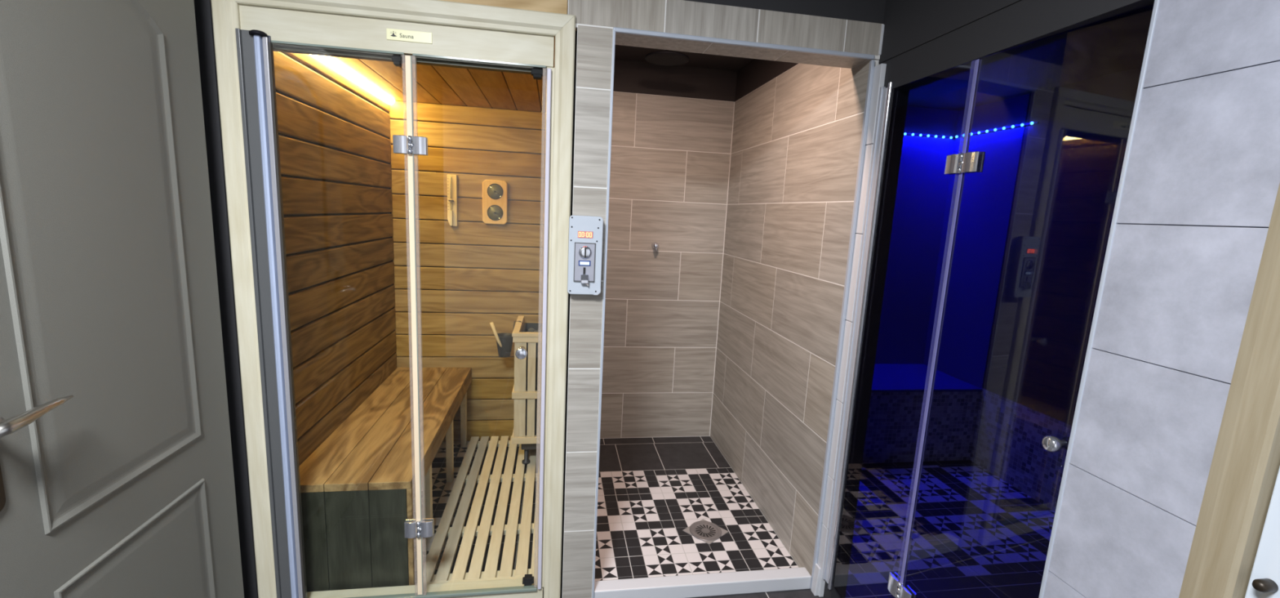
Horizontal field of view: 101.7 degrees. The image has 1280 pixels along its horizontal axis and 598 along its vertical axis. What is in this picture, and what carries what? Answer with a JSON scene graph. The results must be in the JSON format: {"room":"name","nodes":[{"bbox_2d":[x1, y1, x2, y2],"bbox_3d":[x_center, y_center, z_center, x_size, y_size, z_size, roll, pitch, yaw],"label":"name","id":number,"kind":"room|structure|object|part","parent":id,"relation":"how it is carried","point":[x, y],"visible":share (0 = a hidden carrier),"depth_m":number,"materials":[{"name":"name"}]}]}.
{"room":"spa room","nodes":[
{"label":"spa room","id":0,"kind":"room"},
{"bbox_2d":[273,51,396,466],"bbox_3d":[-1.316,-0.028,2.293,0.055,2.050,1.410,1,10,-9],"label":"wall","id":1,"kind":"structure","parent":0,"point":[334,133],"depth_m":2.14,"materials":[{"name":"brown wood"}]},
{"bbox_2d":[310,54,395,104],"bbox_3d":[-1.230,-0.945,2.147,0.026,0.026,1.366,1,10,-9],"label":"led light line","id":2,"kind":"object","parent":1,"relation":"attached to","point":[329,61],"visible":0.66,"depth_m":2.25,"materials":[{"name":"white plastic"}]},
{"bbox_2d":[330,4,568,112],"bbox_3d":[-0.798,-0.988,2.210,1.007,0.080,1.410,1,10,-9],"label":"ceiling","id":3,"kind":"structure","parent":0,"point":[433,84],"depth_m":2.38,"materials":[{"name":"brown wood"}]},
{"bbox_2d":[193,0,885,597],"bbox_3d":[-0.259,-0.096,1.760,2.054,2.460,0.125,1,10,-9],"label":"wall","id":4,"kind":"structure","parent":0,"point":[203,13],"depth_m":1.57,"materials":[{"name":"grey paint"}]},
{"bbox_2d":[210,0,575,597],"bbox_3d":[-0.728,0.126,1.666,0.979,2.008,0.106,1,10,-9],"label":"door","id":5,"kind":"structure","parent":4,"relation":"in","point":[247,33],"depth_m":1.56,"materials":[{"name":"beige wood"}]},
{"bbox_3d":[-0.712,-0.459,1.551,0.039,0.052,0.026,1,10,-9],"label":"hinge plate","id":6,"kind":"part","parent":5,"relation":"part of","materials":[{"name":"silver metal"}]},
{"bbox_2d":[386,28,431,44],"bbox_3d":[-0.669,-0.763,1.512,0.124,0.030,0.003,1,10,-9],"label":"name sign","id":7,"kind":"object","parent":5,"relation":"attached to","point":[392,33],"visible":1,"depth_m":1.51,"materials":[{"name":"beige plastic"}]},
{"bbox_3d":[-0.772,0.773,1.754,0.037,0.056,0.026,1,10,-9],"label":"hinge plate","id":8,"kind":"part","parent":5,"relation":"part of","materials":[{"name":"silver metal"}]},
{"bbox_3d":[-0.658,-0.458,1.560,0.039,0.052,0.026,1,10,-9],"label":"hinge plate","id":9,"kind":"part","parent":5,"relation":"part of","materials":[{"name":"silver metal"}]},
{"bbox_3d":[-0.781,1.069,1.842,0.861,0.086,0.064,1,10,-9],"label":"frame sill","id":10,"kind":"part","parent":5,"relation":"part of","materials":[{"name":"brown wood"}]},
{"bbox_3d":[-0.720,0.774,1.763,0.037,0.056,0.026,1,10,-9],"label":"hinge plate","id":11,"kind":"part","parent":5,"relation":"part of","materials":[{"name":"silver metal"}]},
{"bbox_3d":[-0.387,0.173,1.702,0.037,0.037,0.054,1,10,-9],"label":"knob","id":12,"kind":"part","parent":5,"relation":"part of","materials":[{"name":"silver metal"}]},
{"bbox_3d":[-0.516,0.161,1.691,0.381,1.754,0.008,1,10,-9],"label":"glass","id":13,"kind":"part","parent":5,"relation":"part of","materials":[{"name":"clear glass"}]},
{"bbox_2d":[591,30,615,597],"bbox_3d":[-0.127,0.152,1.758,0.008,1.985,0.012,1,10,-9],"label":"trim","id":14,"kind":"structure","parent":4,"relation":"attached to","point":[614,32],"depth_m":1.73,"materials":[{"name":"grey metal"}]},
{"bbox_2d":[594,566,811,597],"bbox_3d":[0.248,1.106,2.016,0.859,0.056,0.058,1,10,-9],"label":"shower threshold","id":15,"kind":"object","parent":4,"relation":"attached to","point":[793,578],"depth_m":2.00,"materials":[{"name":"white stone"}]},
{"bbox_2d":[567,0,884,68],"bbox_3d":[0.284,-0.877,1.710,1.034,0.111,0.129,1,10,-9],"label":"lintel","id":16,"kind":"object","parent":4,"relation":"attached to","point":[673,16],"visible":0.94,"depth_m":1.66,"materials":[{"name":"white tile"}]},
{"bbox_2d":[613,26,875,59],"bbox_3d":[0.349,-0.815,1.666,0.875,0.014,0.014,1,10,-9],"label":"trim","id":17,"kind":"structure","parent":4,"relation":"attached to","point":[621,30],"depth_m":1.66,"materials":[{"name":"grey metal"}]},
{"bbox_2d":[387,59,737,441],"bbox_3d":[-0.448,-0.302,3.105,2.020,2.510,0.069,1,10,-9],"label":"wall","id":18,"kind":"structure","parent":0,"point":[670,156],"depth_m":3.08,"materials":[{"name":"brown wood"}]},
{"bbox_2d":[447,173,457,226],"bbox_3d":[-1.056,-0.552,2.926,0.051,0.286,0.042,1,10,-9],"label":"timer","id":19,"kind":"object","parent":18,"relation":"attached to","point":[451,179],"visible":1,"depth_m":2.92,"materials":[{"name":"brown wood"}]},
{"bbox_2d":[482,179,507,224],"bbox_3d":[-0.826,-0.550,2.966,0.138,0.247,0.035,1,10,-9],"label":"thermometer","id":20,"kind":"object","parent":18,"relation":"attached to","point":[495,193],"visible":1,"depth_m":2.96,"materials":[{"name":"brown wood"}]},
{"bbox_2d":[651,241,658,251],"bbox_3d":[0.093,-0.313,3.126,0.040,0.054,0.052,1,10,-9],"label":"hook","id":21,"kind":"object","parent":18,"relation":"attached to","point":[655,245],"visible":1,"depth_m":3.11,"materials":[{"name":"silver metal"}]},
{"bbox_2d":[560,31,577,597],"bbox_3d":[-0.364,-0.007,2.450,0.029,2.050,1.410,1,10,-9],"label":"wall","id":22,"kind":"structure","parent":0,"point":[575,33],"depth_m":1.77,"materials":[{"name":"black"}]},
{"bbox_2d":[511,315,542,444],"bbox_3d":[-0.589,0.435,2.929,0.224,0.600,0.445,1,10,-9],"label":"guard","id":23,"kind":"object","parent":22,"relation":"attached to","point":[520,338],"visible":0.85,"depth_m":2.72,"materials":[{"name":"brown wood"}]},
{"bbox_2d":[496,320,521,357],"bbox_3d":[-0.745,0.219,2.933,0.140,0.206,0.104,-3,11,-33],"label":"bucket","id":24,"kind":"object","parent":23,"relation":"hanging from","point":[505,338],"visible":0.87,"depth_m":2.90,"materials":[{"name":"grey metal"}]},
{"bbox_2d":[489,321,509,353],"bbox_3d":[-0.775,0.218,2.890,0.121,0.195,0.051,-6,13,-43],"label":"ladle","id":25,"kind":"object","parent":24,"relation":"in","point":[491,323],"visible":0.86,"depth_m":2.86,"materials":[{"name":"brown wood"}]},
{"bbox_3d":[-0.782,0.212,2.876,0.094,0.180,0.024,-3,11,-33],"label":"handle","id":26,"kind":"part","parent":25,"relation":"part of","materials":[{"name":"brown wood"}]},
{"bbox_3d":[-0.602,0.713,2.977,0.222,0.035,0.443,1,10,-9],"label":"rail","id":27,"kind":"part","parent":23,"relation":"part of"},
{"bbox_3d":[-0.590,0.467,2.936,0.222,0.035,0.443,1,10,-9],"label":"rail","id":28,"kind":"part","parent":23,"relation":"part of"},
{"bbox_3d":[-0.575,0.148,2.882,0.224,0.018,0.445,1,10,-9],"label":"cap rail","id":29,"kind":"part","parent":23,"relation":"part of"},
{"bbox_3d":[-0.574,0.172,2.888,0.220,0.030,0.441,1,10,-9],"label":"rail","id":30,"kind":"part","parent":23,"relation":"part of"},
{"bbox_2d":[561,24,613,597],"bbox_3d":[-0.184,0.149,1.749,0.109,1.987,0.007,1,10,-9],"label":"wall pillar","id":31,"kind":"structure","parent":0,"point":[594,43],"depth_m":1.74,"materials":[{"name":"white tile"}]},
{"bbox_2d":[567,214,603,294],"bbox_3d":[-0.175,-0.139,1.665,0.107,0.251,0.058,1,10,-9],"label":"timer","id":32,"kind":"object","parent":31,"relation":"attached to","point":[585,232],"visible":1,"depth_m":1.65,"materials":[{"name":"grey metal"}]},
{"bbox_2d":[580,273,588,283],"bbox_3d":[-0.176,-0.064,1.656,0.024,0.029,0.016,1,10,-9],"label":"switch","id":33,"kind":"object","parent":32,"relation":"on","point":[584,277],"depth_m":1.65,"materials":[{"name":"metal"}]},
{"bbox_3d":[-0.176,-0.117,1.657,0.064,0.120,0.004,1,10,-9],"label":"coin plate","id":34,"kind":"part","parent":32,"relation":"part of","materials":[{"name":"silver metal"}]},
{"bbox_2d":[413,435,823,597],"bbox_3d":[-0.181,1.301,1.000,2.089,0.062,4.750,1,10,-9],"label":"floor","id":35,"kind":"structure","parent":0,"point":[651,490],"depth_m":2.51,"materials":[{"name":"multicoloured tile"}]},
{"bbox_2d":[299,367,471,591],"bbox_3d":[-1.121,0.751,2.473,0.418,0.474,1.342,1,10,-9],"label":"bench","id":36,"kind":"object","parent":35,"relation":"on","point":[357,487],"visible":0.8,"depth_m":1.86,"materials":[{"name":"brown wood"}]},
{"bbox_3d":[-0.820,0.880,1.865,0.016,0.444,0.019,1,10,-9],"label":"corner post","id":37,"kind":"part","parent":36,"relation":"part of","materials":[{"name":"brown wood"}]},
{"bbox_3d":[-0.910,0.816,2.232,0.031,0.446,0.040,1,10,-9],"label":"leg","id":38,"kind":"part","parent":36,"relation":"part of","materials":[{"name":"brown wood"}]},
{"bbox_3d":[-0.986,0.735,2.699,0.031,0.446,0.040,1,10,-9],"label":"leg","id":39,"kind":"part","parent":36,"relation":"part of","materials":[{"name":"brown wood"}]},
{"bbox_3d":[-1.052,0.664,3.108,0.031,0.446,0.040,1,10,-9],"label":"leg","id":40,"kind":"part","parent":36,"relation":"part of","materials":[{"name":"brown wood"}]},
{"bbox_2d":[416,435,543,590],"bbox_3d":[-0.675,0.968,2.568,0.498,0.044,1.301,1,10,-9],"label":"duckboard","id":41,"kind":"object","parent":35,"relation":"on","point":[454,533],"visible":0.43,"depth_m":2.32,"materials":[{"name":"beige wood"}]},
{"bbox_2d":[520,322,542,463],"bbox_3d":[-0.578,0.525,2.954,0.180,0.714,0.370,1,10,-9],"label":"heater","id":42,"kind":"object","parent":41,"relation":"on","point":[528,326],"visible":0.15,"depth_m":2.82,"materials":[{"name":"grey metal"}]},
{"bbox_3d":[-0.625,0.855,2.860,0.044,0.090,0.044,1,10,-9],"label":"leg","id":43,"kind":"part","parent":42,"relation":"part of","materials":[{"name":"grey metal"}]},
{"bbox_2d":[522,322,542,349],"bbox_3d":[-0.562,0.202,2.901,0.180,0.060,0.370,1,10,-9],"label":"tray","id":44,"kind":"object","parent":42,"relation":"on","point":[528,326],"depth_m":3.05,"materials":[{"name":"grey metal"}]},
{"bbox_2d":[682,519,728,544],"bbox_3d":[0.300,1.060,2.385,0.150,0.008,0.149,11,13,42],"label":"floor drain","id":45,"kind":"object","parent":35,"relation":"on","point":[705,531],"visible":1,"depth_m":2.38,"materials":[{"name":"silver metal"}]},
{"bbox_2d":[614,44,753,71],"bbox_3d":[0.234,-1.267,2.392,1.050,0.050,1.345,1,10,-9],"label":"ceiling","id":46,"kind":"structure","parent":0,"point":[622,52],"depth_m":2.86,"materials":[{"name":"grey paint"}]},
{"bbox_2d":[644,49,688,65],"bbox_3d":[0.136,-1.234,2.590,0.220,0.088,0.220,1,10,-9],"label":"shower","id":47,"kind":"object","parent":46,"relation":"attached to","point":[667,57],"visible":0.81,"depth_m":2.57,"materials":[{"name":"black plastic"}]},
{"bbox_2d":[875,106,959,363],"bbox_3d":[1.335,-0.178,3.529,1.560,2.200,0.064,1,10,-9],"label":"wall","id":48,"kind":"structure","parent":0,"point":[922,184],"depth_m":3.54,"materials":[{"name":"blue"}]},
{"bbox_2d":[903,121,1039,138],"bbox_3d":[1.532,-1.032,3.063,1.240,0.023,0.616,1,10,-9],"label":"led strip","id":49,"kind":"object","parent":48,"relation":"attached to","point":[1031,122],"visible":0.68,"depth_m":3.25,"materials":[{"name":"blue plastic"}]},
{"bbox_2d":[844,459,1055,597],"bbox_3d":[1.454,1.143,2.479,1.490,0.051,2.470,1,10,-9],"label":"floor","id":50,"kind":"structure","parent":0,"point":[975,534],"depth_m":2.48,"materials":[{"name":"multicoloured tile"}]},
{"bbox_2d":[862,363,982,462],"bbox_3d":[1.316,0.723,3.374,1.488,0.472,0.535,1,10,-9],"label":"bench","id":51,"kind":"object","parent":50,"relation":"on","point":[899,392],"visible":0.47,"depth_m":3.19,"materials":[{"name":"black tile"}]},
{"bbox_3d":[1.327,0.499,3.337,1.488,0.016,0.535,1,10,-9],"label":"seat","id":52,"kind":"part","parent":51,"relation":"part of","materials":[{"name":"blue"}]},
{"bbox_2d":[710,0,1279,597],"bbox_3d":[0.750,-0.071,2.061,0.088,2.510,2.555,1,10,-9],"label":"wall","id":53,"kind":"structure","parent":0,"point":[1202,182],"depth_m":1.01,"materials":[{"name":"grey tile"}]},
{"bbox_2d":[810,563,821,595],"bbox_3d":[0.695,1.093,2.032,0.034,0.120,0.034,1,10,-9],"label":"trim","id":54,"kind":"structure","parent":53,"relation":"attached to","point":[815,588],"depth_m":2.02,"materials":[{"name":"white stone"}]},
{"bbox_2d":[810,59,875,588],"bbox_3d":[0.729,0.176,1.901,0.012,1.974,0.014,1,10,-9],"label":"trim","id":55,"kind":"structure","parent":53,"relation":"attached to","point":[870,77],"depth_m":1.87,"materials":[{"name":"grey metal"}]},
{"bbox_2d":[817,24,886,596],"bbox_3d":[0.752,0.125,1.873,0.022,2.086,0.046,1,10,-9],"label":"door frame","id":56,"kind":"structure","parent":53,"relation":"attached to","point":[879,72],"depth_m":1.85,"materials":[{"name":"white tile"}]},
{"bbox_2d":[822,88,909,597],"bbox_3d":[0.787,0.238,1.874,0.060,1.866,0.094,1,10,-9],"label":"door frame","id":57,"kind":"structure","parent":53,"relation":"attached to","point":[899,103],"depth_m":1.81,"materials":[{"name":"grey paint"}]},
{"bbox_2d":[822,58,1069,597],"bbox_3d":[0.845,0.259,1.479,0.077,1.809,0.796,1,10,-9],"label":"door","id":58,"kind":"structure","parent":53,"relation":"in","point":[967,162],"depth_m":1.71,"materials":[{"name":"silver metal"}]},
{"bbox_3d":[0.760,0.199,1.816,0.014,1.809,0.014,1,10,-9],"label":"hinge post","id":59,"kind":"part","parent":58,"relation":"part of","materials":[{"name":"silver metal"}]},
{"bbox_3d":[0.786,0.879,1.606,0.026,0.056,0.042,1,10,-9],"label":"hinge plate","id":60,"kind":"part","parent":58,"relation":"part of","materials":[{"name":"silver metal"}]},
{"bbox_3d":[0.795,0.889,1.549,0.026,0.056,0.042,1,10,-9],"label":"hinge plate","id":61,"kind":"part","parent":58,"relation":"part of","materials":[{"name":"silver metal"}]},
{"bbox_3d":[0.846,-0.362,1.403,0.026,0.050,0.047,1,10,-9],"label":"hinge plate","id":62,"kind":"part","parent":58,"relation":"part of","materials":[{"name":"silver metal"}]},
{"bbox_3d":[0.856,-0.351,1.342,0.026,0.050,0.047,1,10,-9],"label":"hinge plate","id":63,"kind":"part","parent":58,"relation":"part of","materials":[{"name":"silver metal"}]},
{"bbox_3d":[0.906,0.311,1.120,0.071,0.034,0.034,1,10,-9],"label":"knob","id":64,"kind":"part","parent":58,"relation":"part of","materials":[{"name":"silver metal"}]},
{"bbox_2d":[1038,0,1159,597],"bbox_3d":[0.915,0.330,1.083,0.064,1.955,0.008,1,10,-9],"label":"trim","id":65,"kind":"structure","parent":53,"relation":"attached to","point":[1154,13],"depth_m":1.02,"materials":[{"name":"grey metal"}]},
{"bbox_2d":[1178,182,1279,597],"bbox_3d":[0.938,0.341,0.822,0.062,2.020,0.068,1,10,-9],"label":"trim","id":66,"kind":"structure","parent":53,"relation":"attached to","point":[1245,465],"depth_m":0.79,"materials":[{"name":"brown wood"}]},
{"bbox_2d":[907,8,1152,110],"bbox_3d":[1.591,-1.075,2.123,1.551,0.050,2.580,1,10,-9],"label":"ceiling","id":67,"kind":"structure","parent":0,"point":[1117,46],"depth_m":2.44,"materials":[{"name":"black"}]},
{"bbox_2d":[923,66,1142,511],"bbox_3d":[2.273,0.051,2.420,0.060,2.200,2.466,1,10,-9],"label":"wall","id":68,"kind":"structure","parent":0,"point":[1070,163],"depth_m":2.89,"materials":[{"name":"grey paint"}]},
{"bbox_3d":[1.143,0.313,-0.294,0.060,2.460,2.150,1,10,-9],"label":"wall","id":69,"kind":"structure","parent":0,"visible":0},
{"bbox_2d":[1244,466,1279,597],"bbox_3d":[1.008,0.422,0.398,0.066,1.995,0.802,1,10,-9],"label":"door","id":70,"kind":"structure","parent":69,"relation":"in","point":[1264,579],"depth_m":0.78,"materials":[{"name":"white paint"}]},
{"bbox_3d":[0.926,0.425,0.773,0.026,0.018,0.018,1,10,-9],"label":"knob","id":71,"kind":"part","parent":70,"relation":"part of","materials":[{"name":"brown metal"}]},
{"bbox_3d":[-1.070,0.169,-0.084,0.135,2.460,3.300,1,10,-9],"label":"wall","id":72,"kind":"structure","parent":0,"visible":0},
{"bbox_2d":[0,0,244,597],"bbox_3d":[-1.124,0.184,1.136,0.106,2.012,0.737,1,10,-9],"label":"door","id":73,"kind":"structure","parent":72,"relation":"in","point":[117,476],"depth_m":1.10,"materials":[{"name":"grey paint"}]},
{"bbox_3d":[-1.088,0.247,0.850,0.006,0.250,0.069,1,10,-9],"label":"handle plate","id":74,"kind":"part","parent":73,"relation":"part of","materials":[{"name":"brown metal"}]},
{"bbox_3d":[-1.062,0.199,0.899,0.060,0.030,0.156,1,10,-9],"label":"handle","id":75,"kind":"part","parent":73,"relation":"part of","materials":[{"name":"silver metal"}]},
{"bbox_3d":[-1.165,0.763,1.248,0.006,0.485,0.433,1,10,-9],"label":"panel","id":76,"kind":"part","parent":73,"relation":"part of","materials":[{"name":"grey paint"}]}
]}

